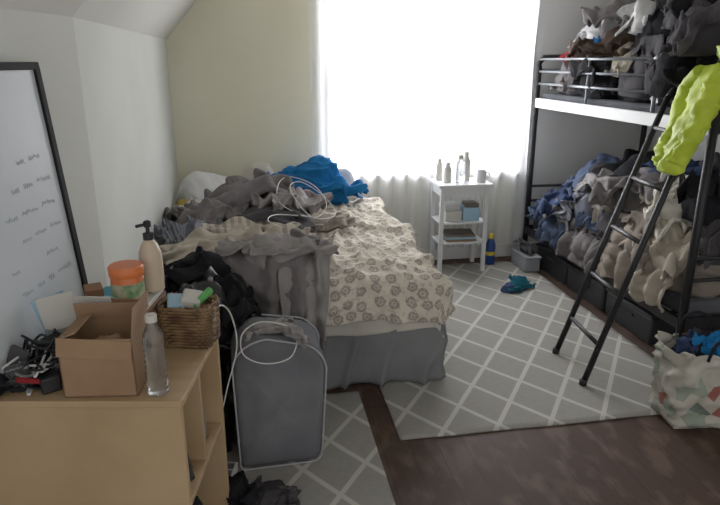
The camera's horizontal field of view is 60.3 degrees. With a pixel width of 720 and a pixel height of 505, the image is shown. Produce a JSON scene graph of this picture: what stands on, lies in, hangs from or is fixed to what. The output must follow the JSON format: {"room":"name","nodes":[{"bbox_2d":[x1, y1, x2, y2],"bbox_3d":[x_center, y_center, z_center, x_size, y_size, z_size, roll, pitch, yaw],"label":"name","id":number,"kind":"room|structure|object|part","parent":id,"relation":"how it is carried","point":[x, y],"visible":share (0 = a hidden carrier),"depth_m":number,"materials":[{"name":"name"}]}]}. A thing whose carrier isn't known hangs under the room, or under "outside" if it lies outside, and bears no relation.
{"room":"bedroom","nodes":[
{"label":"bedroom","id":0,"kind":"room"},
{"bbox_2d":[0,8,179,287],"bbox_3d":[-1.202,0.112,2.074,0.484,1.760,5.579,0,17,-1],"label":"wall","id":1,"kind":"structure","parent":0,"point":[107,88],"depth_m":2.45,"materials":[{"name":"white paint"}]},
{"bbox_2d":[0,0,195,39],"bbox_3d":[-0.866,-1.118,1.752,1.117,0.820,5.676,0,17,-1],"label":"ceiling","id":2,"kind":"structure","parent":0,"point":[154,18],"depth_m":2.69,"materials":[{"name":"paint"}]},
{"bbox_2d":[227,462,237,472],"bbox_3d":[-0.521,0.899,2.437,0.050,0.042,0.200,0,17,0],"label":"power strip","id":3,"kind":"object","parent":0,"point":[232,466],"depth_m":2.49,"materials":[{"name":"white plastic"}]},
{"bbox_2d":[166,0,311,192],"bbox_3d":[-0.860,-1.080,4.673,1.260,2.500,0.120,-3,17,-9],"label":"wall","id":4,"kind":"structure","parent":0,"point":[239,70],"depth_m":4.56,"materials":[{"name":"beige paint"}]},
{"bbox_2d":[309,0,539,248],"bbox_3d":[0.519,-1.118,4.790,1.940,2.276,0.097,-3,17,-9],"label":"curtain","id":5,"kind":"object","parent":4,"relation":"hanging from","point":[398,87],"visible":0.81,"depth_m":4.75,"materials":[{"name":"white fabric"}]},
{"bbox_3d":[0.094,-1.078,4.711,0.936,2.246,0.061,-3,17,-9],"label":"sheer panel","id":6,"kind":"part","parent":5,"relation":"part of","materials":[{"name":"white fabric"}]},
{"bbox_3d":[0.944,-1.120,4.846,0.836,2.246,0.062,-3,17,-9],"label":"sheer panel","id":7,"kind":"part","parent":5,"relation":"part of","materials":[{"name":"white fabric"}]},
{"bbox_2d":[324,256,719,504],"bbox_3d":[0.504,0.906,2.652,4.950,0.100,5.500,-3,17,-9],"label":"floor","id":8,"kind":"structure","parent":0,"point":[641,460],"depth_m":2.60,"materials":[{"name":"brown wood"}]},
{"bbox_2d":[0,339,229,504],"bbox_3d":[-0.733,0.679,1.948,0.536,0.750,0.460,0,17,0],"label":"bookcase","id":9,"kind":"object","parent":8,"relation":"on","point":[55,449],"visible":0.68,"depth_m":1.69,"materials":[{"name":"brown wood"}]},
{"bbox_2d":[0,328,62,395],"bbox_3d":[-0.880,0.297,1.703,0.184,0.134,0.218,6,18,20],"label":"cable","id":10,"kind":"object","parent":9,"relation":"on","point":[41,371],"visible":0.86,"depth_m":1.66,"materials":[{"name":"black plastic"}]},
{"bbox_3d":[-0.856,0.340,1.641,0.100,0.014,0.014,16,9,-41],"label":"red tool handle","id":11,"kind":"part","parent":10,"relation":"part of","materials":[{"name":"plastic"}]},
{"bbox_2d":[0,62,87,395],"bbox_3d":[-0.967,-0.081,1.699,0.079,0.842,0.612,2,17,6],"label":"whiteboard","id":12,"kind":"object","parent":9,"relation":"on","point":[41,256],"visible":0.96,"depth_m":1.79,"materials":[{"name":"white plastic"}]},
{"bbox_3d":[-0.939,0.308,1.829,0.024,0.022,0.582,2,17,6],"label":"frame","id":13,"kind":"part","parent":12,"relation":"part of","materials":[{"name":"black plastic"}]},
{"bbox_3d":[-0.996,-0.470,1.568,0.024,0.022,0.582,2,17,6],"label":"frame","id":14,"kind":"part","parent":12,"relation":"part of","materials":[{"name":"black plastic"}]},
{"bbox_3d":[-0.937,-0.159,1.966,0.091,0.832,0.031,-6,18,-18],"label":"frame","id":15,"kind":"part","parent":12,"relation":"part of","materials":[{"name":"black plastic"}]},
{"bbox_2d":[44,327,67,336],"bbox_3d":[-0.871,0.267,1.806,0.072,0.120,0.072,-3,17,-9],"label":"drinking glass","id":16,"kind":"object","parent":9,"relation":"on","point":[58,332],"visible":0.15,"depth_m":1.76,"materials":[{"name":"glass"}]},
{"bbox_2d":[31,282,165,330],"bbox_3d":[-0.775,0.188,1.879,0.329,0.228,0.274,0,17,0],"label":"papers","id":17,"kind":"object","parent":9,"relation":"on","point":[54,311],"visible":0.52,"depth_m":1.76,"materials":[{"name":"paper"}]},
{"bbox_2d":[103,286,111,295],"bbox_3d":[-0.736,0.141,1.877,0.150,0.008,0.210,0,17,0],"label":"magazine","id":18,"kind":"object","parent":17,"relation":"on","point":[107,289],"depth_m":1.93,"materials":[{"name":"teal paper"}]},
{"bbox_2d":[107,260,144,298],"bbox_3d":[-0.696,0.085,1.855,0.100,0.106,0.100,-3,17,-9],"label":"plastic tub","id":19,"kind":"object","parent":17,"relation":"on","point":[126,277],"visible":0.89,"depth_m":1.82,"materials":[{"name":"orange plastic"}]},
{"bbox_3d":[-0.696,0.050,1.844,0.100,0.032,0.100,-3,17,-9],"label":"lid","id":20,"kind":"part","parent":19,"relation":"part of","materials":[{"name":"orange plastic"}]},
{"bbox_2d":[135,220,164,292],"bbox_3d":[-0.651,0.010,1.926,0.071,0.224,0.071,-3,17,-9],"label":"pump bottle","id":21,"kind":"object","parent":17,"relation":"on","point":[150,255],"visible":0.9,"depth_m":1.91,"materials":[{"name":"beige plastic"}]},
{"bbox_3d":[-0.651,-0.078,1.898,0.024,0.039,0.024,-3,17,-9],"label":"stem","id":22,"kind":"part","parent":21,"relation":"part of","materials":[{"name":"black plastic"}]},
{"bbox_2d":[147,289,163,309],"bbox_3d":[-0.721,0.148,1.895,0.180,0.015,0.210,0,17,0],"label":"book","id":23,"kind":"object","parent":17,"relation":"on","point":[153,298],"depth_m":1.91,"materials":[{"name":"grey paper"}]},
{"bbox_2d":[147,291,165,312],"bbox_3d":[-0.724,0.163,1.905,0.195,0.020,0.210,0,17,0],"label":"book","id":24,"kind":"object","parent":17,"relation":"on","point":[153,298],"depth_m":1.91,"materials":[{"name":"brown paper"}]},
{"bbox_2d":[55,289,147,397],"bbox_3d":[-0.681,0.242,1.665,0.207,0.250,0.150,-1,17,-3],"label":"cardboard box","id":25,"kind":"object","parent":9,"relation":"on","point":[100,354],"visible":0.99,"depth_m":1.63,"materials":[{"name":"brown cardboard"}]},
{"bbox_2d":[142,312,168,396],"bbox_3d":[-0.539,0.267,1.628,0.056,0.226,0.056,-3,17,-9],"label":"water bottle","id":26,"kind":"object","parent":9,"relation":"on","point":[152,336],"visible":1,"depth_m":1.61,"materials":[{"name":"clear plastic"}]},
{"bbox_2d":[155,292,219,348],"bbox_3d":[-0.536,0.213,1.947,0.181,0.140,0.132,2,17,5],"label":"wicker basket","id":27,"kind":"object","parent":9,"relation":"on","point":[183,328],"visible":0.84,"depth_m":1.89,"materials":[{"name":"wicker"}]},
{"bbox_2d":[167,287,212,308],"bbox_3d":[-0.538,0.177,1.939,0.148,0.126,0.105,2,17,5],"label":"snack packets","id":28,"kind":"object","parent":27,"relation":"in","point":[190,298],"visible":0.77,"depth_m":1.92},
{"bbox_2d":[188,423,209,504],"bbox_3d":[-0.640,0.721,1.955,0.294,0.524,0.347,0,17,0],"label":"fabric","id":29,"kind":"object","parent":9,"relation":"on","point":[207,437],"visible":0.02,"depth_m":1.83,"materials":[{"name":"fabric"}]},
{"bbox_3d":[-0.734,0.655,1.942,0.514,0.020,0.410,0,17,0],"label":"shelf","id":30,"kind":"part","parent":9,"relation":"part of","materials":[{"name":"brown wood"}]},
{"bbox_2d":[162,247,272,454],"bbox_3d":[-0.662,0.404,2.687,0.593,0.840,0.620,-4,18,-13],"label":"heap","id":31,"kind":"object","parent":8,"relation":"on","point":[197,269],"visible":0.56,"depth_m":2.61,"materials":[{"name":"black fabric"}]},
{"bbox_2d":[227,391,394,504],"bbox_3d":[-0.224,0.906,2.465,0.655,0.012,1.294,-3,17,-9],"label":"area rug","id":32,"kind":"object","parent":8,"relation":"on","point":[350,469],"visible":0.42,"depth_m":2.53,"materials":[{"name":"fabric"}]},
{"bbox_2d":[218,476,253,504],"bbox_3d":[-0.458,0.879,2.293,0.224,0.140,0.200,12,21,33],"label":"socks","id":33,"kind":"object","parent":32,"relation":"on","point":[240,495],"visible":0.51,"depth_m":2.21,"materials":[{"name":"fabric"}]},
{"bbox_2d":[228,470,256,504],"bbox_3d":[-0.455,0.877,2.295,0.140,0.143,0.137,-3,17,-9],"label":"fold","id":34,"kind":"object","parent":33,"relation":"attached to","point":[236,481],"depth_m":2.27,"materials":[{"name":"black fabric"}]},
{"bbox_2d":[255,476,299,504],"bbox_3d":[-0.333,0.910,2.346,0.223,0.050,0.223,1,17,2],"label":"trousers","id":35,"kind":"object","parent":32,"relation":"on","point":[290,497],"visible":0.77,"depth_m":2.32,"materials":[{"name":"grey fabric"}]},
{"bbox_2d":[256,483,288,504],"bbox_3d":[-0.327,0.909,2.339,0.150,0.055,0.148,-3,17,-9],"label":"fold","id":36,"kind":"object","parent":35,"relation":"attached to","point":[269,495],"depth_m":2.31,"materials":[{"name":"grey fabric"}]},
{"bbox_2d":[231,312,326,470],"bbox_3d":[-0.340,0.555,2.590,0.392,0.596,0.344,-4,18,-12],"label":"suitcase","id":37,"kind":"object","parent":32,"relation":"on","point":[278,408],"visible":0.96,"depth_m":2.46,"materials":[{"name":"grey fabric"}]},
{"bbox_2d":[219,305,296,407],"bbox_3d":[-0.423,0.517,2.358,0.193,0.810,0.432,14,22,38],"label":"cable","id":38,"kind":"object","parent":37,"relation":"on","point":[219,305],"visible":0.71,"depth_m":2.34,"materials":[{"name":"white plastic"}]},
{"bbox_3d":[-0.483,0.557,2.227,0.107,0.810,0.175,-3,17,-9],"label":"cord","id":39,"kind":"part","parent":38,"relation":"part of","materials":[{"name":"grey plastic"}]},
{"bbox_2d":[321,201,447,391],"bbox_3d":[-0.425,0.173,3.915,1.624,0.554,1.987,-3,17,-9],"label":"bed","id":40,"kind":"object","parent":8,"relation":"on","point":[381,351],"visible":0.09,"depth_m":3.12,"materials":[{"name":"white fabric"}]},
{"bbox_2d":[178,171,232,200],"bbox_3d":[-1.039,-0.445,4.463,0.533,0.291,0.309,-9,19,-26],"label":"pillow","id":41,"kind":"object","parent":40,"relation":"on","point":[197,185],"visible":0.48,"depth_m":4.35,"materials":[{"name":"white fabric"}]},
{"bbox_2d":[237,160,271,182],"bbox_3d":[-0.777,-0.512,4.590,0.411,0.344,0.205,-3,17,-9],"label":"pillow","id":42,"kind":"object","parent":40,"relation":"on","point":[254,166],"visible":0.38,"depth_m":4.53,"materials":[{"name":"beige fabric"}]},
{"bbox_2d":[338,168,355,197],"bbox_3d":[-0.178,-0.530,4.718,0.312,0.222,0.128,-3,17,-9],"label":"throw cushion","id":43,"kind":"object","parent":40,"relation":"on","point":[344,171],"visible":0.27,"depth_m":4.68,"materials":[{"name":"white fabric"}]},
{"bbox_2d":[309,197,454,337],"bbox_3d":[-0.332,0.040,3.755,1.419,0.402,1.752,-3,17,-9],"label":"duvet","id":44,"kind":"object","parent":40,"relation":"on","point":[376,268],"visible":0.4,"depth_m":3.08,"materials":[{"name":"fabric"}]},
{"bbox_2d":[156,170,362,348],"bbox_3d":[-0.553,-0.068,3.578,1.254,0.666,1.842,-3,17,-9],"label":"pile","id":45,"kind":"object","parent":44,"relation":"on","point":[288,266],"visible":0.88,"depth_m":3.25,"materials":[{"name":"grey fabric"}]},
{"bbox_2d":[176,199,187,203],"bbox_3d":[-1.204,-0.304,4.235,0.120,0.136,0.162,-3,17,-9],"label":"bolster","id":46,"kind":"object","parent":45,"relation":"on","point":[185,201],"visible":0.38,"depth_m":4.18,"materials":[{"name":"yellow fabric"}]},
{"bbox_2d":[161,221,288,259],"bbox_3d":[-0.728,-0.048,3.232,0.762,0.180,0.448,-11,20,-31],"label":"patterned throw","id":47,"kind":"object","parent":45,"relation":"on","point":[207,237],"depth_m":3.29,"materials":[{"name":"beige fabric"}]},
{"bbox_2d":[185,218,337,243],"bbox_3d":[-0.544,-0.103,3.460,0.986,0.150,0.403,-5,18,-15],"label":"blanket","id":48,"kind":"object","parent":45,"relation":"on","point":[197,230],"depth_m":3.46,"materials":[{"name":"fabric"}]},
{"bbox_2d":[217,244,324,348],"bbox_3d":[-0.432,0.196,2.986,0.489,0.511,0.480,-3,17,-9],"label":"blanket","id":49,"kind":"object","parent":45,"relation":"on","point":[291,276],"depth_m":2.87,"materials":[{"name":"fabric"}]},
{"bbox_2d":[268,176,335,227],"bbox_3d":[-0.315,-0.253,3.521,0.356,0.189,1.016,-1,17,-2],"label":"cable","id":50,"kind":"object","parent":45,"relation":"on","point":[288,176],"visible":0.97,"depth_m":3.66,"materials":[{"name":"grey plastic"}]},
{"bbox_2d":[300,213,362,232],"bbox_3d":[-0.229,-0.186,3.745,0.538,0.100,0.314,-13,22,-36],"label":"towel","id":51,"kind":"object","parent":45,"relation":"on","point":[307,224],"depth_m":3.68,"materials":[{"name":"beige fabric"}]},
{"bbox_2d":[263,154,368,204],"bbox_3d":[-0.333,-0.521,4.465,0.795,0.354,0.385,0,17,2],"label":"sleeping bag","id":52,"kind":"object","parent":44,"relation":"on","point":[315,169],"visible":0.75,"depth_m":4.39,"materials":[{"name":"fabric"}]},
{"bbox_2d":[379,261,657,440],"bbox_3d":[0.759,0.447,3.946,1.570,0.012,2.325,-3,17,-9],"label":"area rug","id":53,"kind":"object","parent":8,"relation":"on","point":[502,370],"visible":0.53,"depth_m":3.34,"materials":[{"name":"fabric"}]},
{"bbox_2d":[429,177,492,272],"bbox_3d":[0.773,-0.215,4.880,0.420,0.700,0.300,-3,17,-9],"label":"nightstand","id":54,"kind":"object","parent":53,"relation":"on","point":[473,188],"visible":0.77,"depth_m":4.77,"materials":[{"name":"white paint"}]},
{"bbox_3d":[0.579,-0.232,4.973,0.030,0.678,0.030,-3,17,-9],"label":"leg","id":55,"kind":"part","parent":54,"relation":"part of","materials":[{"name":"white paint"}]},
{"bbox_2d":[436,158,442,180],"bbox_3d":[0.613,-0.644,4.793,0.052,0.172,0.052,-3,17,-9],"label":"bottle","id":56,"kind":"object","parent":54,"relation":"on","point":[439,167],"visible":1,"depth_m":4.78,"materials":[{"name":"plastic"}]},
{"bbox_3d":[0.620,-0.162,4.747,0.030,0.678,0.030,-3,17,-9],"label":"leg","id":57,"kind":"part","parent":54,"relation":"part of","materials":[{"name":"white paint"}]},
{"bbox_2d":[443,162,451,182],"bbox_3d":[0.668,-0.610,4.718,0.060,0.152,0.060,-3,17,-9],"label":"lotion bottle","id":58,"kind":"object","parent":54,"relation":"on","point":[447,170],"visible":1,"depth_m":4.70,"materials":[{"name":"plastic"}]},
{"bbox_2d":[431,234,481,244],"bbox_3d":[0.772,-0.107,4.918,0.370,0.015,0.260,-3,17,-9],"label":"shelf","id":59,"kind":"object","parent":54,"relation":"attached to","point":[433,237],"depth_m":4.82,"materials":[{"name":"white paint"}]},
{"bbox_2d":[432,215,483,224],"bbox_3d":[0.772,-0.260,4.871,0.370,0.015,0.260,-3,17,-9],"label":"shelf","id":60,"kind":"object","parent":54,"relation":"attached to","point":[434,217],"depth_m":4.77,"materials":[{"name":"white paint"}]},
{"bbox_2d":[438,200,479,221],"bbox_3d":[0.771,-0.329,4.844,0.301,0.131,0.166,-3,17,-9],"label":"storage boxes","id":61,"kind":"object","parent":54,"relation":"on","point":[469,209],"visible":0.91,"depth_m":4.78,"materials":[{"name":"grey paper"}]},
{"bbox_3d":[0.862,-0.381,4.844,0.100,0.030,0.130,-3,17,-9],"label":"lid","id":62,"kind":"part","parent":61,"relation":"part of","materials":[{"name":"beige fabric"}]},
{"bbox_2d":[443,228,475,241],"bbox_3d":[0.773,-0.138,4.904,0.251,0.052,0.214,-2,17,-6],"label":"magazines","id":63,"kind":"object","parent":54,"relation":"on","point":[449,235],"visible":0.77,"depth_m":4.82,"materials":[{"name":"paper"}]},
{"bbox_2d":[455,154,465,182],"bbox_3d":[0.761,-0.635,4.695,0.072,0.212,0.072,-3,17,-9],"label":"bottle","id":64,"kind":"object","parent":54,"relation":"on","point":[460,165],"visible":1,"depth_m":4.67,"materials":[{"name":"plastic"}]},
{"bbox_2d":[464,151,470,180],"bbox_3d":[0.817,-0.666,4.780,0.068,0.222,0.068,-3,17,-9],"label":"bottle","id":65,"kind":"object","parent":54,"relation":"on","point":[466,153],"visible":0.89,"depth_m":4.75,"materials":[{"name":"plastic"}]},
{"bbox_3d":[0.924,-0.249,5.029,0.030,0.678,0.030,-3,17,-9],"label":"leg","id":66,"kind":"part","parent":54,"relation":"part of","materials":[{"name":"white paint"}]},
{"bbox_2d":[477,169,489,182],"bbox_3d":[0.941,-0.584,4.736,0.096,0.090,0.072,6,18,19],"label":"coffee mug","id":67,"kind":"object","parent":54,"relation":"on","point":[481,173],"visible":1,"depth_m":4.72,"materials":[{"name":"white ceramic"}]},
{"bbox_3d":[0.965,-0.179,4.803,0.030,0.678,0.030,-3,17,-9],"label":"leg","id":68,"kind":"part","parent":54,"relation":"part of","materials":[{"name":"white paint"}]},
{"bbox_2d":[485,233,495,264],"bbox_3d":[1.060,-0.031,5.040,0.081,0.255,0.081,-3,17,-9],"label":"detergent bottle","id":69,"kind":"object","parent":53,"relation":"on","point":[490,245],"visible":0.93,"depth_m":5.01,"materials":[{"name":"blue plastic"}]},
{"bbox_2d":[501,273,536,292],"bbox_3d":[1.143,0.217,4.501,0.301,0.100,0.156,-11,20,-31],"label":"clothes","id":70,"kind":"object","parent":53,"relation":"on","point":[518,283],"visible":1,"depth_m":4.46,"materials":[{"name":"blue fabric"}]},
{"bbox_2d":[511,238,541,271],"bbox_3d":[1.328,0.006,4.972,0.137,0.224,0.300,-3,17,-9],"label":"plastic storage bin","id":71,"kind":"object","parent":53,"relation":"on","point":[524,256],"visible":1,"depth_m":4.89,"materials":[{"name":"grey plastic"}]},
{"bbox_3d":[1.329,0.003,4.971,0.135,0.015,0.300,-3,17,-9],"label":"lid","id":72,"kind":"part","parent":71,"relation":"part of","materials":[{"name":"grey plastic"}]},
{"bbox_2d":[523,55,719,386],"bbox_3d":[1.738,-0.444,4.052,1.600,1.652,2.132,-3,17,-9],"label":"bunk bed","id":73,"kind":"object","parent":8,"relation":"on","point":[645,114],"visible":0.55,"depth_m":3.37,"materials":[{"name":"black metal"}]},
{"bbox_3d":[1.385,-0.696,5.020,0.043,1.560,0.044,-3,17,-9],"label":"post","id":74,"kind":"part","parent":73,"relation":"part of","materials":[{"name":"black metal"}]},
{"bbox_3d":[1.859,-0.566,5.144,0.960,0.021,0.022,-3,17,-9],"label":"rail","id":75,"kind":"part","parent":73,"relation":"part of","materials":[{"name":"black metal"}]},
{"bbox_3d":[1.510,-1.122,4.114,0.017,0.310,0.018,-3,17,-9],"label":"guard post","id":76,"kind":"part","parent":73,"relation":"part of","materials":[{"name":"grey metal"}]},
{"bbox_3d":[1.507,-1.190,4.114,0.018,0.017,1.460,-3,17,-9],"label":"guard rail","id":77,"kind":"part","parent":73,"relation":"part of","materials":[{"name":"grey metal"}]},
{"bbox_3d":[1.507,-1.104,4.140,0.018,0.017,1.460,-3,17,-9],"label":"guard rail","id":78,"kind":"part","parent":73,"relation":"part of","materials":[{"name":"grey metal"}]},
{"bbox_3d":[1.507,-1.276,4.087,0.018,0.017,1.460,-3,17,-9],"label":"guard rail","id":79,"kind":"part","parent":73,"relation":"part of","materials":[{"name":"grey metal"}]},
{"bbox_3d":[2.024,-0.951,4.003,0.900,0.070,1.920,-3,17,-9],"label":"mattress","id":80,"kind":"part","parent":73,"relation":"part of","materials":[{"name":"white fabric"}]},
{"bbox_3d":[1.363,-0.122,3.389,0.553,1.421,0.032,-5,18,-15],"label":"ladder rail","id":81,"kind":"part","parent":73,"relation":"part of","materials":[{"name":"black metal"}]},
{"bbox_2d":[524,148,719,312],"bbox_3d":[1.970,-0.298,4.149,1.090,0.830,2.048,-3,17,-9],"label":"pile","id":82,"kind":"object","parent":73,"relation":"on","point":[581,212],"visible":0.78,"depth_m":3.73,"materials":[{"name":"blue fabric"}]},
{"bbox_2d":[537,212,573,248],"bbox_3d":[1.625,-0.320,4.647,0.513,0.534,0.359,-3,17,-9],"label":"throw","id":83,"kind":"object","parent":82,"relation":"on","point":[549,226],"depth_m":4.64,"materials":[{"name":"fabric"}]},
{"bbox_2d":[555,227,599,274],"bbox_3d":[1.699,-0.187,4.214,0.526,0.580,0.542,-3,17,-9],"label":"throw","id":84,"kind":"object","parent":82,"relation":"on","point":[579,245],"depth_m":4.22,"materials":[{"name":"fabric"}]},
{"bbox_2d":[598,205,648,290],"bbox_3d":[1.791,-0.118,3.757,0.547,0.638,0.450,-5,18,-15],"label":"throw","id":85,"kind":"object","parent":82,"relation":"on","point":[614,263],"depth_m":3.72,"materials":[{"name":"fabric"}]},
{"bbox_2d":[629,238,690,312],"bbox_3d":[1.831,-0.015,3.454,0.516,0.638,0.279,-3,17,-9],"label":"throw","id":86,"kind":"object","parent":82,"relation":"on","point":[661,267],"depth_m":3.44,"materials":[{"name":"fabric"}]},
{"bbox_3d":[2.024,0.009,4.300,0.900,0.100,1.920,-3,17,-9],"label":"mattress","id":87,"kind":"part","parent":73,"relation":"part of","materials":[{"name":"beige fabric"}]},
{"bbox_2d":[548,0,719,106],"bbox_3d":[1.964,-1.330,3.853,1.031,0.743,1.934,-1,17,-4],"label":"clothes","id":88,"kind":"object","parent":73,"relation":"on","point":[685,34],"visible":0.94,"depth_m":3.65,"materials":[{"name":"grey fabric"}]},
{"bbox_3d":[2.332,-0.743,5.173,0.043,1.560,0.044,-3,17,-9],"label":"post","id":89,"kind":"part","parent":73,"relation":"part of","materials":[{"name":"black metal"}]},
{"bbox_3d":[1.408,-0.104,3.025,0.580,1.600,0.102,-3,17,-9],"label":"ladder rail","id":90,"kind":"part","parent":73,"relation":"part of","materials":[{"name":"black metal"}]},
{"bbox_3d":[1.631,-0.921,3.433,0.023,0.330,0.049,-3,17,-9],"label":"guard post","id":91,"kind":"part","parent":73,"relation":"part of","materials":[{"name":"grey metal"}]},
{"bbox_2d":[653,44,719,174],"bbox_3d":[1.569,-0.690,2.918,0.315,0.623,0.343,-3,17,-9],"label":"puffer jacket","id":92,"kind":"object","parent":73,"relation":"hanging from","point":[695,111],"visible":1,"depth_m":2.85,"materials":[{"name":"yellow fabric"}]},
{"bbox_3d":[1.716,-0.118,3.155,0.043,1.560,0.044,-3,17,-9],"label":"post","id":93,"kind":"part","parent":73,"relation":"part of","materials":[{"name":"black metal"}]},
{"bbox_3d":[2.189,0.126,3.314,0.960,0.021,0.022,-3,17,-9],"label":"rail","id":94,"kind":"part","parent":73,"relation":"part of","materials":[{"name":"black metal"}]},
{"bbox_3d":[2.189,0.011,3.279,0.960,0.021,0.022,-3,17,-9],"label":"rail","id":95,"kind":"part","parent":73,"relation":"part of","materials":[{"name":"black metal"}]},
{"bbox_2d":[648,310,719,429],"bbox_3d":[1.589,0.543,2.838,0.461,0.480,0.300,0,17,-1],"label":"tote bag","id":96,"kind":"object","parent":8,"relation":"on","point":[685,390],"visible":1,"depth_m":2.76,"materials":[{"name":"white fabric"}]},
{"bbox_3d":[1.578,0.340,2.907,0.173,0.134,0.046,-1,17,-4],"label":"handle","id":97,"kind":"part","parent":96,"relation":"part of","materials":[{"name":"black fabric"}]},
{"bbox_3d":[1.595,0.415,2.666,0.173,0.134,0.046,-1,17,-4],"label":"handle","id":98,"kind":"part","parent":96,"relation":"part of","materials":[{"name":"black fabric"}]},
{"bbox_2d":[521,0,641,241],"bbox_3d":[1.837,-1.215,5.109,1.130,2.500,0.120,-3,17,-9],"label":"wall","id":99,"kind":"structure","parent":0,"point":[564,140],"depth_m":5.10,"materials":[{"name":"white paint"}]},
{"bbox_2d":[418,242,539,259],"bbox_3d":[1.272,-0.025,5.304,2.300,0.110,0.018,-3,17,-9],"label":"baseboard","id":100,"kind":"structure","parent":99,"relation":"attached to","point":[457,252],"depth_m":5.24,"materials":[{"name":"white paint"}]},
{"bbox_2d":[646,126,719,159],"bbox_3d":[2.895,-0.455,2.654,0.100,2.500,5.500,-3,17,-9],"label":"wall","id":101,"kind":"structure","parent":0,"point":[699,153],"depth_m":4.63,"materials":[{"name":"white paint"}]},
{"bbox_3d":[0.521,-0.309,5.156,1.540,0.740,0.120,-3,17,-9],"label":"wall","id":102,"kind":"structure","parent":0,"visible":0},
{"bbox_2d":[361,170,527,179],"bbox_3d":[0.526,-0.634,5.025,1.720,0.040,0.140,-3,17,-9],"label":"sill","id":103,"kind":"structure","parent":102,"relation":"attached to","point":[377,176],"depth_m":4.93,"materials":[{"name":"white paint"}]}
]}

